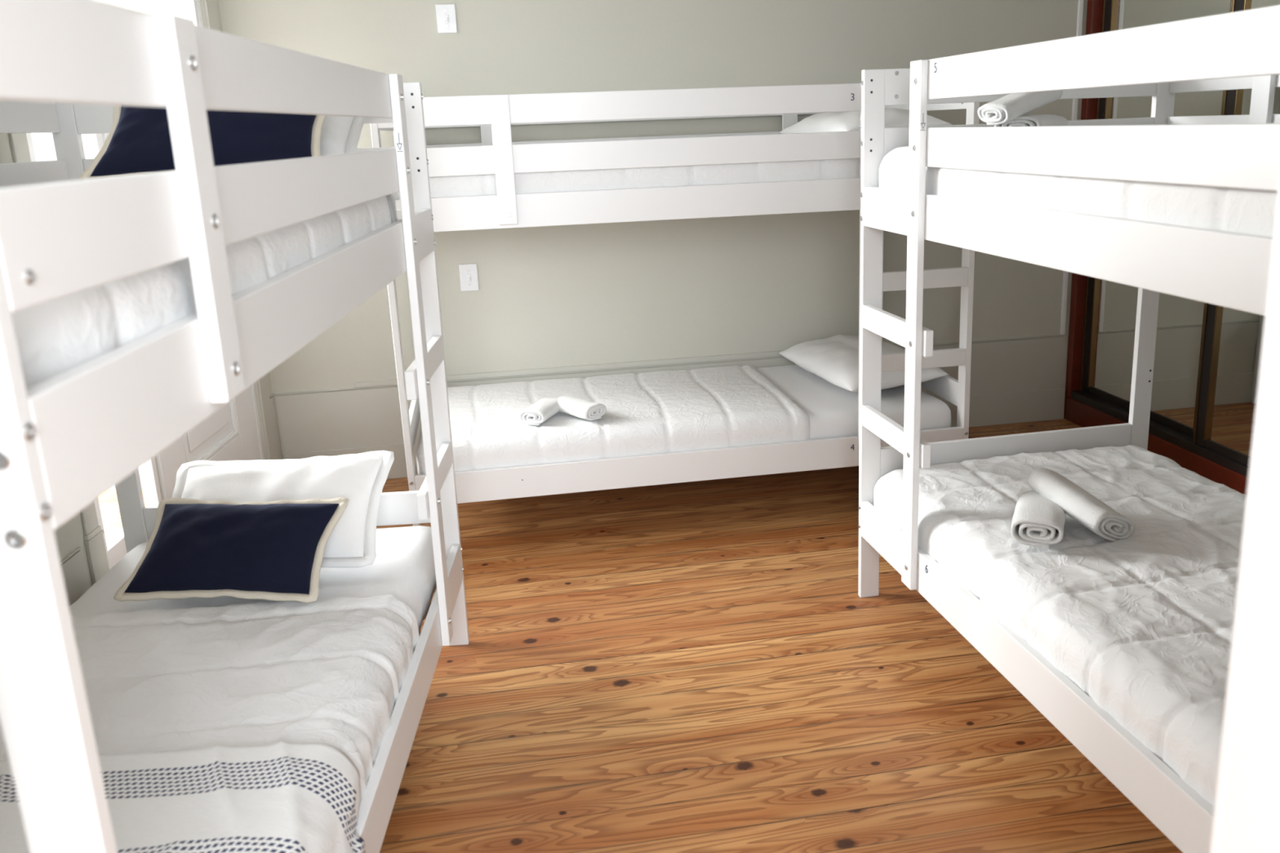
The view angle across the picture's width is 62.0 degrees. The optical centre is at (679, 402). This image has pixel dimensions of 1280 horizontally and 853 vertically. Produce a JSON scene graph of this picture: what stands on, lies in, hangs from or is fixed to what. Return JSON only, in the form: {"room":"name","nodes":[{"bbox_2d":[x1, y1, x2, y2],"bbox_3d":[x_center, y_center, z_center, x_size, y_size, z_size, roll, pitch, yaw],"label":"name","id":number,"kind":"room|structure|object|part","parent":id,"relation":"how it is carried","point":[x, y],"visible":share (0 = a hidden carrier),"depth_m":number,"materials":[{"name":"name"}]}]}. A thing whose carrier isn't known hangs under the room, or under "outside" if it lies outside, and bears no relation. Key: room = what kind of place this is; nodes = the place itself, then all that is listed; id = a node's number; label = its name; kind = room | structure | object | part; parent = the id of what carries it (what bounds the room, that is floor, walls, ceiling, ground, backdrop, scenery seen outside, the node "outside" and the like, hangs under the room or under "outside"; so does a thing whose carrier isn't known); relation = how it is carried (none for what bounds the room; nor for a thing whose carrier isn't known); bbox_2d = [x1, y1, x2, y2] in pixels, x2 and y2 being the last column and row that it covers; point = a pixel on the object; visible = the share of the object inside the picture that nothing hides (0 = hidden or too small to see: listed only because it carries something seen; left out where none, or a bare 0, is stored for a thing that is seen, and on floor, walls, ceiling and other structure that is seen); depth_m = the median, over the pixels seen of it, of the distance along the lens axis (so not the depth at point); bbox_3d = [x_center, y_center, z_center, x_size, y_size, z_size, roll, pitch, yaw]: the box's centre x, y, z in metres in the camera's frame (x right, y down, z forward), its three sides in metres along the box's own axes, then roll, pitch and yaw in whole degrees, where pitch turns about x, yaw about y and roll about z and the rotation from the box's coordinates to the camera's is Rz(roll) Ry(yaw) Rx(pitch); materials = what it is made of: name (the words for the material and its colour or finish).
{"room":"dormitory","nodes":[
{"label":"dormitory","id":0,"kind":"room"},
{"bbox_2d":[0,0,282,606],"bbox_3d":[-1.723,-0.585,2.270,0.168,3.050,4.170,-3,15,-3],"label":"wall","id":1,"kind":"structure","parent":0,"point":[69,535],"depth_m":2.87,"materials":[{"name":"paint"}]},
{"bbox_2d":[8,0,278,585],"bbox_3d":[-1.706,-0.634,3.488,0.014,2.530,1.623,-3,15,-3],"label":"trim","id":2,"kind":"structure","parent":1,"relation":"attached to","point":[94,542],"depth_m":2.98,"materials":[{"name":"grey paint"}]},
{"bbox_2d":[26,0,264,569],"bbox_3d":[-1.787,-0.589,3.488,0.128,2.449,1.433,-3,15,-3],"label":"window","id":3,"kind":"structure","parent":1,"relation":"in","point":[233,432],"depth_m":3.87,"materials":[{"name":"white"}]},
{"bbox_3d":[-1.730,0.005,3.878,0.029,0.380,0.520,-3,15,-3],"label":"panel","id":4,"kind":"part","parent":3,"relation":"part of","materials":[{"name":"white"}]},
{"bbox_3d":[-1.787,-0.589,3.488,0.128,2.449,1.433,-3,15,-3],"label":"frame","id":5,"kind":"part","parent":3,"relation":"part of","materials":[{"name":"white"}]},
{"bbox_2d":[97,0,1087,459],"bbox_3d":[0.261,-1.288,4.682,5.100,3.050,0.156,-5,15,-9],"label":"wall","id":6,"kind":"structure","parent":0,"point":[588,294],"depth_m":4.64,"materials":[{"name":"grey paint"}]},
{"bbox_2d":[435,4,457,33],"bbox_3d":[-0.942,-1.553,4.304,0.078,0.111,0.017,-5,15,-9],"label":"light switch","id":7,"kind":"object","parent":6,"relation":"attached to","point":[446,15],"visible":1,"depth_m":4.30,"materials":[{"name":"white plastic"}]},
{"bbox_2d":[458,263,479,291],"bbox_3d":[-0.903,-0.536,4.569,0.077,0.116,0.017,-5,15,-9],"label":"light switch","id":8,"kind":"object","parent":6,"relation":"attached to","point":[468,279],"visible":1,"depth_m":4.57,"materials":[{"name":"white plastic"}]},
{"bbox_2d":[354,350,783,387],"bbox_3d":[-0.262,-0.169,4.786,2.314,0.023,0.012,-5,15,-9],"label":"trim","id":9,"kind":"structure","parent":6,"relation":"attached to","point":[771,353],"depth_m":4.76,"materials":[{"name":"grey paint"}]},
{"bbox_2d":[275,334,1060,395],"bbox_3d":[0.057,-0.181,4.844,3.626,0.004,0.008,-5,15,-9],"label":"trim","id":10,"kind":"structure","parent":6,"relation":"attached to","point":[1053,335],"depth_m":4.78,"materials":[{"name":"grey paint"}]},
{"bbox_2d":[283,388,1065,479],"bbox_3d":[0.090,0.151,4.929,3.666,0.155,0.007,-5,15,-9],"label":"baseboard","id":11,"kind":"structure","parent":6,"relation":"attached to","point":[1049,404],"depth_m":5.17,"materials":[{"name":"grey paint"}]},
{"bbox_2d":[1059,0,1084,334],"bbox_3d":[1.802,-1.599,4.811,0.022,2.626,0.014,-5,15,-9],"label":"trim","id":12,"kind":"structure","parent":6,"relation":"attached to","point":[1080,5],"depth_m":5.06,"materials":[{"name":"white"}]},
{"bbox_2d":[97,417,1182,852],"bbox_3d":[0.390,1.094,1.735,6.200,0.080,7.075,-5,15,-9],"label":"floor","id":13,"kind":"structure","parent":0,"point":[698,666],"depth_m":2.77,"materials":[{"name":"brown wood"}]},
{"bbox_2d":[0,0,469,852],"bbox_3d":[-1.024,0.228,1.928,0.969,1.600,2.125,-3,15,-3],"label":"bunk bed","id":14,"kind":"object","parent":13,"relation":"on","point":[86,430],"visible":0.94,"depth_m":1.11,"materials":[{"name":"white paint"}]},
{"bbox_3d":[-1.507,-0.474,1.697,0.023,0.092,2.051,-3,15,-3],"label":"guard rail","id":15,"kind":"part","parent":14,"relation":"part of","materials":[{"name":"white paint"}]},
{"bbox_3d":[-1.503,-0.320,1.740,0.023,0.093,2.051,-3,15,-3],"label":"guard rail","id":16,"kind":"part","parent":14,"relation":"part of","materials":[{"name":"white paint"}]},
{"bbox_3d":[-0.529,0.463,0.953,0.078,1.600,0.052,-3,15,-3],"label":"post","id":17,"kind":"part","parent":14,"relation":"part of","materials":[{"name":"white paint"}]},
{"bbox_3d":[-1.542,-0.007,2.902,0.078,1.600,0.052,-3,15,-3],"label":"post","id":18,"kind":"part","parent":14,"relation":"part of","materials":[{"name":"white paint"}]},
{"bbox_3d":[-0.589,-0.477,1.579,0.023,0.092,1.693,-3,15,-3],"label":"guard rail","id":19,"kind":"part","parent":14,"relation":"part of","materials":[{"name":"white paint"}]},
{"bbox_3d":[-0.585,-0.323,1.622,0.023,0.093,1.693,-3,15,-3],"label":"guard rail","id":20,"kind":"part","parent":14,"relation":"part of","materials":[{"name":"white paint"}]},
{"bbox_2d":[11,193,397,389],"bbox_3d":[-1.045,-0.279,1.719,0.894,0.246,1.919,-3,15,-3],"label":"mattress","id":21,"kind":"object","parent":14,"relation":"on","point":[55,337],"visible":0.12,"depth_m":1.12,"materials":[{"name":"white fabric"}]},
{"bbox_2d":[79,105,325,179],"bbox_3d":[-1.011,-0.592,2.320,0.507,0.207,0.241,-3,15,-1],"label":"cushion","id":22,"kind":"object","parent":21,"relation":"on","point":[139,140],"visible":0.39,"depth_m":2.25,"materials":[{"name":"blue fabric"}]},
{"bbox_2d":[320,115,366,155],"bbox_3d":[-1.017,-0.652,2.537,0.545,0.199,0.410,-3,15,-3],"label":"pillow","id":23,"kind":"object","parent":21,"relation":"on","point":[340,135],"visible":0.16,"depth_m":2.48,"materials":[{"name":"white fabric"}]},
{"bbox_3d":[-0.594,-0.204,1.841,0.023,0.112,2.051,-3,15,-3],"label":"rail","id":24,"kind":"part","parent":14,"relation":"part of","materials":[{"name":"white paint"}]},
{"bbox_2d":[68,525,436,632],"bbox_3d":[-1.025,0.678,2.053,0.867,0.166,2.027,-3,15,-3],"label":"mattress","id":25,"kind":"object","parent":14,"relation":"on","point":[403,567],"visible":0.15,"depth_m":2.65,"materials":[{"name":"white fabric"}]},
{"bbox_2d":[0,594,419,804],"bbox_3d":[-1.005,0.704,1.790,0.899,0.136,1.528,-3,15,-4],"label":"quilt","id":26,"kind":"object","parent":25,"relation":"on","point":[333,672],"visible":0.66,"depth_m":2.16,"materials":[{"name":"white fabric"}]},
{"bbox_2d":[0,739,364,852],"bbox_3d":[-0.945,0.834,1.481,0.913,0.277,0.823,-3,15,-2],"label":"throw blanket","id":27,"kind":"object","parent":26,"relation":"on","point":[281,796],"visible":0.8,"depth_m":1.72,"materials":[{"name":"white fabric"}]},
{"bbox_2d":[113,497,349,603],"bbox_3d":[-1.059,0.344,2.536,0.489,0.173,0.251,-1,15,6],"label":"cushion","id":28,"kind":"object","parent":26,"relation":"on","point":[270,550],"visible":1,"depth_m":2.47,"materials":[{"name":"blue fabric"}]},
{"bbox_2d":[171,450,394,568],"bbox_3d":[-1.056,0.278,2.763,0.578,0.192,0.388,-3,15,-3],"label":"pillow","id":29,"kind":"object","parent":25,"relation":"on","point":[360,478],"visible":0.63,"depth_m":2.77,"materials":[{"name":"white fabric"}]},
{"bbox_3d":[-0.570,0.717,2.098,0.023,0.115,2.051,-3,15,-3],"label":"rail","id":30,"kind":"part","parent":14,"relation":"part of","materials":[{"name":"white paint"}]},
{"bbox_3d":[-0.610,-0.059,2.540,0.033,1.385,0.090,-3,15,-3],"label":"ladder post","id":31,"kind":"part","parent":14,"relation":"part of","materials":[{"name":"white paint"}]},
{"bbox_3d":[-0.677,-0.053,2.954,0.078,1.600,0.052,-3,15,-3],"label":"post","id":32,"kind":"part","parent":14,"relation":"part of","materials":[{"name":"white paint"}]},
{"bbox_2d":[370,83,979,526],"bbox_3d":[-0.026,-0.404,4.235,2.098,1.587,1.004,-5,15,-9],"label":"bunk bed","id":33,"kind":"object","parent":13,"relation":"on","point":[496,153],"visible":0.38,"depth_m":3.67,"materials":[{"name":"white paint"}]},
{"bbox_3d":[-0.963,-0.213,3.637,0.022,1.587,0.062,-5,15,-9],"label":"post","id":34,"kind":"part","parent":33,"relation":"part of","materials":[{"name":"white paint"}]},
{"bbox_3d":[-0.134,-1.091,4.555,2.049,0.093,0.022,-5,15,-9],"label":"guard rail","id":35,"kind":"part","parent":33,"relation":"part of","materials":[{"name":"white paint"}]},
{"bbox_3d":[-0.144,-0.999,3.571,1.692,0.092,0.022,-5,15,-9],"label":"guard rail","id":36,"kind":"part","parent":33,"relation":"part of","materials":[{"name":"white paint"}]},
{"bbox_3d":[-0.140,-1.246,4.515,2.049,0.092,0.022,-5,15,-9],"label":"guard rail","id":37,"kind":"part","parent":33,"relation":"part of","materials":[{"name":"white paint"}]},
{"bbox_2d":[391,158,859,199],"bbox_3d":[-0.044,-0.887,4.120,2.048,0.168,0.943,-5,15,-9],"label":"mattress","id":38,"kind":"object","parent":33,"relation":"on","point":[753,172],"visible":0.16,"depth_m":3.65,"materials":[{"name":"white fabric"}]},
{"bbox_2d":[777,107,952,133],"bbox_3d":[0.717,-1.102,4.241,0.420,0.143,0.760,-6,15,-13],"label":"pillow","id":39,"kind":"object","parent":38,"relation":"on","point":[847,121],"visible":0.3,"depth_m":4.00,"materials":[{"name":"white fabric"}]},
{"bbox_3d":[0.044,-0.694,3.684,2.049,0.112,0.022,-5,15,-9],"label":"rail","id":40,"kind":"part","parent":33,"relation":"part of","materials":[{"name":"white paint"}]},
{"bbox_3d":[-0.138,-0.845,3.611,1.692,0.093,0.022,-5,15,-9],"label":"guard rail","id":41,"kind":"part","parent":33,"relation":"part of","materials":[{"name":"white paint"}]},
{"bbox_3d":[0.079,0.230,3.925,2.049,0.115,0.022,-5,15,-9],"label":"rail","id":42,"kind":"part","parent":33,"relation":"part of","materials":[{"name":"white paint"}]},
{"bbox_2d":[755,364,951,439],"bbox_3d":[-0.009,0.051,4.366,2.027,0.167,0.917,-5,15,-9],"label":"mattress","id":43,"kind":"object","parent":33,"relation":"on","point":[832,410],"visible":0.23,"depth_m":4.12,"materials":[{"name":"white fabric"}]},
{"bbox_2d":[416,364,810,474],"bbox_3d":[-0.291,0.039,4.309,1.473,0.127,0.938,-5,15,-9],"label":"quilt","id":44,"kind":"object","parent":43,"relation":"on","point":[661,411],"visible":0.86,"depth_m":3.98,"materials":[{"name":"white fabric"}]},
{"bbox_2d":[519,397,559,425],"bbox_3d":[-0.515,0.031,3.999,0.105,0.060,0.206,2,15,16],"label":"rolled towel","id":45,"kind":"object","parent":44,"relation":"on","point":[539,412],"visible":0.99,"depth_m":3.92,"materials":[{"name":"white fabric"}]},
{"bbox_2d":[557,395,606,420],"bbox_3d":[-0.378,0.019,4.013,0.101,0.058,0.222,-14,19,-39],"label":"rolled towel","id":46,"kind":"object","parent":44,"relation":"on","point":[578,407],"visible":1,"depth_m":3.96,"materials":[{"name":"white fabric"}]},
{"bbox_2d":[777,334,949,391],"bbox_3d":[0.751,-0.178,4.482,0.419,0.154,0.780,-6,15,-15],"label":"pillow","id":47,"kind":"object","parent":43,"relation":"on","point":[834,359],"visible":0.7,"depth_m":4.36,"materials":[{"name":"white fabric"}]},
{"bbox_3d":[0.683,-0.434,3.848,0.065,1.385,0.019,-5,15,-9],"label":"ladder post","id":48,"kind":"part","parent":33,"relation":"part of","materials":[{"name":"white paint"}]},
{"bbox_3d":[0.909,-0.601,4.855,0.022,1.587,0.062,-5,15,-9],"label":"post","id":49,"kind":"part","parent":33,"relation":"part of","materials":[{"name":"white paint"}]},
{"bbox_3d":[1.074,-0.379,3.979,0.022,1.587,0.062,-5,15,-9],"label":"post","id":50,"kind":"part","parent":33,"relation":"part of","materials":[{"name":"white paint"}]},
{"bbox_2d":[857,4,1279,852],"bbox_3d":[1.221,0.050,2.285,1.004,1.600,2.098,-5,15,-11],"label":"bunk bed","id":51,"kind":"object","parent":13,"relation":"on","point":[1237,50],"visible":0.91,"depth_m":2.22,"materials":[{"name":"white paint"}]},
{"bbox_3d":[0.573,-0.160,3.187,0.062,1.600,0.022,-5,15,-11],"label":"post","id":52,"kind":"part","parent":51,"relation":"part of","materials":[{"name":"white paint"}]},
{"bbox_3d":[0.610,-0.164,2.770,0.019,1.385,0.065,-5,15,-11],"label":"ladder post","id":53,"kind":"part","parent":51,"relation":"part of","materials":[{"name":"white paint"}]},
{"bbox_3d":[0.782,0.605,2.333,0.022,0.115,2.049,-5,15,-11],"label":"rail","id":54,"kind":"part","parent":51,"relation":"part of","materials":[{"name":"white paint"}]},
{"bbox_2d":[873,444,1246,807],"bbox_3d":[1.248,0.483,2.400,0.993,0.194,2.077,-5,15,-9],"label":"quilt","id":55,"kind":"object","parent":51,"relation":"on","point":[1142,623],"visible":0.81,"depth_m":2.46,"materials":[{"name":"white fabric"}]},
{"bbox_2d":[1010,490,1065,547],"bbox_3d":[0.901,0.289,2.667,0.124,0.071,0.226,4,16,21],"label":"rolled towel","id":56,"kind":"object","parent":55,"relation":"on","point":[1037,521],"visible":0.97,"depth_m":2.59,"materials":[{"name":"white fabric"}]},
{"bbox_2d":[1026,467,1134,542],"bbox_3d":[1.009,0.255,2.693,0.134,0.140,0.263,-9,16,-24],"label":"rolled towel","id":57,"kind":"object","parent":55,"relation":"on","point":[1078,504],"visible":0.98,"depth_m":2.62,"materials":[{"name":"white fabric"}]},
{"bbox_3d":[0.747,-0.320,2.092,0.022,0.112,2.049,-5,15,-11],"label":"rail","id":58,"kind":"part","parent":51,"relation":"part of","materials":[{"name":"white paint"}]},
{"bbox_2d":[879,146,1278,236],"bbox_3d":[1.213,-0.450,2.159,0.993,0.195,2.070,-5,15,-9],"label":"mattress","id":59,"kind":"object","parent":51,"relation":"on","point":[1242,211],"visible":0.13,"depth_m":1.94,"materials":[{"name":"white fabric"}]},
{"bbox_2d":[994,115,1067,126],"bbox_3d":[0.920,-0.719,2.779,0.123,0.063,0.206,9,19,38],"label":"rolled towel","id":60,"kind":"object","parent":59,"relation":"on","point":[1024,120],"visible":0.47,"depth_m":2.71,"materials":[{"name":"white fabric"}]},
{"bbox_2d":[977,89,1062,124],"bbox_3d":[0.878,-0.773,2.744,0.209,0.105,0.105,-10,17,-29],"label":"rolled towel","id":61,"kind":"object","parent":60,"relation":"on","point":[1007,108],"visible":0.88,"depth_m":2.70,"materials":[{"name":"white fabric"}]},
{"bbox_3d":[0.777,-0.442,1.879,0.022,0.093,1.692,-5,15,-11],"label":"guard rail","id":62,"kind":"part","parent":51,"relation":"part of","materials":[{"name":"white paint"}]},
{"bbox_3d":[0.771,-0.596,1.839,0.022,0.092,1.692,-5,15,-11],"label":"guard rail","id":63,"kind":"part","parent":51,"relation":"part of","materials":[{"name":"white paint"}]},
{"bbox_3d":[1.472,-0.239,3.358,0.062,1.600,0.022,-5,15,-11],"label":"post","id":64,"kind":"part","parent":51,"relation":"part of","materials":[{"name":"white paint"}]},
{"bbox_3d":[1.679,-0.566,2.228,0.022,0.093,2.049,-5,15,-11],"label":"guard rail","id":65,"kind":"part","parent":51,"relation":"part of","materials":[{"name":"white paint"}]},
{"bbox_3d":[1.674,-0.721,2.187,0.022,0.092,2.049,-5,15,-11],"label":"guard rail","id":66,"kind":"part","parent":51,"relation":"part of","materials":[{"name":"white paint"}]},
{"bbox_2d":[1063,0,1279,494],"bbox_3d":[2.439,-0.865,3.500,0.635,2.670,3.093,-5,15,-9],"label":"wardrobe","id":67,"kind":"object","parent":13,"relation":"on","point":[1207,357],"visible":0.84,"depth_m":4.42,"materials":[{"name":"red wood"}]},
{"bbox_3d":[2.010,-1.086,4.450,0.030,2.348,0.927,-5,15,-9],"label":"door","id":68,"kind":"part","parent":67,"relation":"part of","materials":[{"name":"silver"}]},
{"bbox_2d":[1091,0,1231,428],"bbox_3d":[2.008,-1.086,4.450,0.006,2.278,0.791,-5,15,-9],"label":"mirror","id":69,"kind":"object","parent":67,"relation":"attached to","point":[1180,326],"depth_m":4.53,"materials":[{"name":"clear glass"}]},
{"bbox_3d":[2.143,-0.851,3.531,0.030,2.348,1.012,-5,15,-9],"label":"door","id":70,"kind":"part","parent":67,"relation":"part of","materials":[{"name":"silver"}]},
{"bbox_2d":[1208,0,1279,457],"bbox_3d":[2.141,-0.851,3.530,0.006,2.278,0.876,-5,15,-9],"label":"mirror","id":71,"kind":"object","parent":67,"relation":"attached to","point":[1237,335],"depth_m":4.04,"materials":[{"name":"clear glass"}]},
{"bbox_2d":[1218,280,1279,852],"bbox_3d":[0.900,-0.287,0.749,5.300,3.050,0.120,-5,15,-9],"label":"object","id":72,"kind":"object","parent":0,"point":[1251,820],"depth_m":0.83,"materials":[{"name":"white paint"}]},
{"bbox_2d":[1209,177,1279,852],"bbox_3d":[-0.005,0.180,0.697,1.118,2.240,0.144,-5,15,-9],"label":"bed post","id":73,"kind":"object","parent":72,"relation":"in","point":[1274,274],"depth_m":0.83,"materials":[{"name":"white wood"}]}
]}

